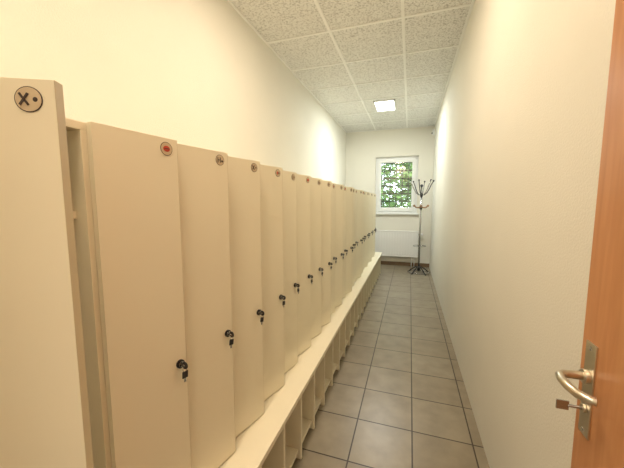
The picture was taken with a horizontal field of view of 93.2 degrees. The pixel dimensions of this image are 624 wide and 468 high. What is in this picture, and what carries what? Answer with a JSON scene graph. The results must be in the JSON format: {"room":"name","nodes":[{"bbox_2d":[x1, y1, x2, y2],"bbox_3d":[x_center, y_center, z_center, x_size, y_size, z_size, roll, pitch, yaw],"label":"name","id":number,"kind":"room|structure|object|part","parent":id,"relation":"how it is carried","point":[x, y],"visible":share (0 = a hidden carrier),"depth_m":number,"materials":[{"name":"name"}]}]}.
{"room":"locker room","nodes":[
{"label":"locker room","id":0,"kind":"room"},
{"bbox_2d":[0,0,345,185],"bbox_3d":[-0.590,-0.384,2.671,0.200,2.724,8.350,2,6,18],"label":"wall","id":1,"kind":"structure","parent":0,"point":[194,73],"depth_m":1.70,"materials":[{"name":"beige paint"}]},
{"bbox_2d":[232,0,471,131],"bbox_3d":[0.315,-1.768,2.230,2.107,0.120,8.350,2,6,18],"label":"ceiling","id":2,"kind":"structure","parent":0,"point":[274,20],"depth_m":2.81,"materials":[{"name":"tile"}]},
{"bbox_2d":[227,0,474,132],"bbox_3d":[0.511,-1.764,2.827,1.707,0.008,6.400,2,6,18],"label":"trim","id":3,"kind":"structure","parent":2,"relation":"attached to","point":[471,4],"depth_m":2.90,"materials":[{"name":"white metal"}]},
{"bbox_2d":[373,99,395,111],"bbox_3d":[1.096,-1.919,4.417,0.300,0.018,0.480,2,6,18],"label":"ceiling light","id":4,"kind":"object","parent":2,"relation":"attached to","point":[389,104],"depth_m":4.39,"materials":[{"name":"white plastic"}]},
{"bbox_2d":[345,126,434,263],"bbox_3d":[1.571,-0.738,6.152,1.707,2.724,0.350,2,6,18],"label":"wall","id":5,"kind":"structure","parent":0,"point":[362,148],"depth_m":5.89,"materials":[{"name":"beige paint"}]},
{"bbox_2d":[377,158,416,210],"bbox_3d":[1.704,-0.989,5.974,0.744,1.044,0.055,2,6,18],"label":"window","id":6,"kind":"structure","parent":5,"relation":"in","point":[379,208],"depth_m":5.95,"materials":[{"name":"white plastic"}]},
{"bbox_2d":[381,162,412,207],"bbox_3d":[1.799,-1.018,6.260,0.940,1.240,0.016,2,6,18],"label":"window grille","id":7,"kind":"object","parent":6,"relation":"in","point":[390,170],"visible":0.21,"depth_m":6.25,"materials":[{"name":"white metal"}]},
{"bbox_2d":[375,156,418,212],"bbox_3d":[1.712,-0.991,6.000,0.820,1.120,0.060,2,6,18],"label":"frame","id":8,"kind":"object","parent":5,"relation":"attached to","point":[417,157],"visible":0.7,"depth_m":5.94,"materials":[{"name":"white plastic"}]},
{"bbox_2d":[376,212,417,214],"bbox_3d":[1.684,-0.414,5.973,0.880,0.036,0.120,2,6,18],"label":"sill","id":9,"kind":"structure","parent":5,"relation":"attached to","point":[376,212],"depth_m":5.90,"materials":[{"name":"white plastic"}]},
{"bbox_2d":[375,230,422,266],"bbox_3d":[1.734,0.289,5.955,0.919,0.722,0.114,2,6,18],"label":"radiator","id":10,"kind":"object","parent":5,"relation":"attached to","point":[396,243],"visible":0.94,"depth_m":5.90,"materials":[{"name":"white metal"}]},
{"bbox_3d":[1.690,0.190,5.941,0.838,0.522,0.078,2,6,18],"label":"panel","id":11,"kind":"part","parent":10,"relation":"part of","materials":[{"name":"white metal"}]},
{"bbox_2d":[381,261,428,266],"bbox_3d":[1.514,0.598,6.115,1.707,0.075,0.012,2,6,18],"label":"baseboard","id":12,"kind":"structure","parent":5,"relation":"attached to","point":[382,262],"depth_m":6.00,"materials":[{"name":"brown tile"}]},
{"bbox_2d":[292,264,489,467],"bbox_3d":[0.315,1.061,2.517,2.107,0.120,8.350,2,6,18],"label":"floor","id":13,"kind":"structure","parent":0,"point":[397,397],"depth_m":1.93,"materials":[{"name":"tile"}]},
{"bbox_2d":[218,252,381,467],"bbox_3d":[0.022,0.768,2.959,0.847,0.374,5.453,2,6,18],"label":"bench","id":14,"kind":"object","parent":13,"relation":"on","point":[275,439],"visible":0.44,"depth_m":1.54,"materials":[{"name":"beige laminate"}]},
{"bbox_2d":[0,77,376,467],"bbox_3d":[0.014,0.069,2.854,0.854,1.037,5.359,2,6,18],"label":"lockers","id":15,"kind":"object","parent":14,"relation":"on","point":[156,291],"visible":1,"depth_m":0.70,"materials":[{"name":"beige laminate"}]},
{"bbox_3d":[-0.428,0.314,0.420,0.183,1.033,0.048,-1,6,-9],"label":"door","id":16,"kind":"part","parent":15,"relation":"part of","materials":[{"name":"beige laminate"}]},
{"bbox_3d":[-0.386,0.283,0.718,0.048,1.033,0.197,3,7,27],"label":"door","id":17,"kind":"part","parent":15,"relation":"part of","materials":[{"name":"beige laminate"}]},
{"bbox_3d":[-0.316,0.264,0.908,0.048,1.033,0.197,4,7,31],"label":"door","id":18,"kind":"part","parent":15,"relation":"part of","materials":[{"name":"beige laminate"}]},
{"bbox_3d":[-0.249,0.245,1.099,0.048,1.033,0.197,4,7,33],"label":"door","id":19,"kind":"part","parent":15,"relation":"part of","materials":[{"name":"beige laminate"}]},
{"bbox_3d":[-0.183,0.225,1.292,0.048,1.033,0.197,4,7,34],"label":"door","id":20,"kind":"part","parent":15,"relation":"part of","materials":[{"name":"beige laminate"}]},
{"bbox_3d":[-0.124,0.205,1.491,0.048,1.033,0.197,3,7,30],"label":"door","id":21,"kind":"part","parent":15,"relation":"part of","materials":[{"name":"beige laminate"}]},
{"bbox_3d":[-0.056,0.185,1.682,0.048,1.033,0.197,4,7,33],"label":"door","id":22,"kind":"part","parent":15,"relation":"part of","materials":[{"name":"beige laminate"}]},
{"bbox_3d":[0.011,0.166,1.873,0.048,1.033,0.197,4,7,35],"label":"door","id":23,"kind":"part","parent":15,"relation":"part of","materials":[{"name":"beige laminate"}]},
{"bbox_3d":[0.080,0.147,2.062,0.048,1.033,0.197,5,7,39],"label":"door","id":24,"kind":"part","parent":15,"relation":"part of","materials":[{"name":"beige laminate"}]},
{"bbox_3d":[0.137,0.126,2.265,0.048,1.033,0.197,4,7,32],"label":"door","id":25,"kind":"part","parent":15,"relation":"part of","materials":[{"name":"beige laminate"}]},
{"bbox_3d":[0.208,0.107,2.451,0.048,1.033,0.197,5,7,38],"label":"door","id":26,"kind":"part","parent":15,"relation":"part of","materials":[{"name":"beige laminate"}]},
{"bbox_3d":[0.267,0.087,2.652,0.048,1.033,0.197,4,7,33],"label":"door","id":27,"kind":"part","parent":15,"relation":"part of","materials":[{"name":"beige laminate"}]},
{"bbox_3d":[0.340,0.068,2.837,0.048,1.033,0.197,5,8,40],"label":"door","id":28,"kind":"part","parent":15,"relation":"part of","materials":[{"name":"beige laminate"}]},
{"bbox_3d":[0.397,0.048,3.039,0.048,1.033,0.197,4,7,34],"label":"door","id":29,"kind":"part","parent":15,"relation":"part of","materials":[{"name":"beige laminate"}]},
{"bbox_3d":[0.458,0.028,3.237,0.048,1.033,0.197,4,7,31],"label":"door","id":30,"kind":"part","parent":15,"relation":"part of","materials":[{"name":"beige laminate"}]},
{"bbox_3d":[0.532,0.009,3.421,0.048,1.033,0.197,5,7,39],"label":"door","id":31,"kind":"part","parent":15,"relation":"part of","materials":[{"name":"beige laminate"}]},
{"bbox_3d":[0.594,-0.011,3.617,0.048,1.033,0.197,4,7,37],"label":"door","id":32,"kind":"part","parent":15,"relation":"part of","materials":[{"name":"beige laminate"}]},
{"bbox_3d":[0.653,-0.032,3.818,0.048,1.033,0.197,4,7,32],"label":"door","id":33,"kind":"part","parent":15,"relation":"part of","materials":[{"name":"beige laminate"}]},
{"bbox_3d":[0.725,-0.050,4.004,0.048,1.033,0.197,5,7,38],"label":"door","id":34,"kind":"part","parent":15,"relation":"part of","materials":[{"name":"beige laminate"}]},
{"bbox_3d":[0.783,-0.071,4.205,0.048,1.033,0.197,4,7,33],"label":"door","id":35,"kind":"part","parent":15,"relation":"part of","materials":[{"name":"beige laminate"}]},
{"bbox_3d":[0.855,-0.090,4.391,0.048,1.033,0.197,5,7,39],"label":"door","id":36,"kind":"part","parent":15,"relation":"part of","materials":[{"name":"beige laminate"}]},
{"bbox_3d":[0.983,-0.129,4.781,0.048,1.033,0.197,5,7,38],"label":"door","id":37,"kind":"part","parent":15,"relation":"part of","materials":[{"name":"beige laminate"}]},
{"bbox_2d":[408,179,433,275],"bbox_3d":[1.934,-0.119,5.274,0.417,1.671,0.416,2,6,18],"label":"coat stand","id":38,"kind":"object","parent":13,"relation":"on","point":[420,207],"visible":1,"depth_m":5.24,"materials":[{"name":"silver metal"}]},
{"bbox_2d":[429,0,615,467],"bbox_3d":[1.220,-0.323,2.076,0.200,2.724,8.350,2,6,18],"label":"wall","id":39,"kind":"structure","parent":0,"point":[519,126],"depth_m":1.11,"materials":[{"name":"beige paint"}]},
{"bbox_2d":[555,0,623,467],"bbox_3d":[0.387,0.239,0.182,0.100,1.972,0.840,2,6,18],"label":"door","id":40,"kind":"structure","parent":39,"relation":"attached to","point":[604,316],"depth_m":0.51,"materials":[{"name":"brown wood"}]},
{"bbox_3d":[0.478,0.293,0.529,0.060,0.180,0.099,2,6,18],"label":"handle","id":41,"kind":"part","parent":40,"relation":"part of","materials":[{"name":"silver metal"}]},
{"label":"outside","id":42,"kind":"structure","parent":0,"visible":0},
{"bbox_3d":[4.804,0.198,14.621,24.000,0.150,17.400,2,6,18],"label":"lawn","id":43,"kind":"structure","parent":42,"visible":0},
{"bbox_2d":[381,163,411,207],"bbox_3d":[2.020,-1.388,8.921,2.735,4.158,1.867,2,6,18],"label":"tree","id":44,"kind":"object","parent":43,"relation":"on","point":[399,174],"visible":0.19,"depth_m":8.40,"materials":[{"name":"green plant"}]},
{"bbox_2d":[397,163,411,207],"bbox_3d":[4.000,-1.145,8.908,2.898,3.675,1.930,2,6,18],"label":"tree","id":45,"kind":"object","parent":43,"relation":"on","point":[407,163],"visible":0.02,"depth_m":9.06,"materials":[{"name":"green plant"}]}
]}

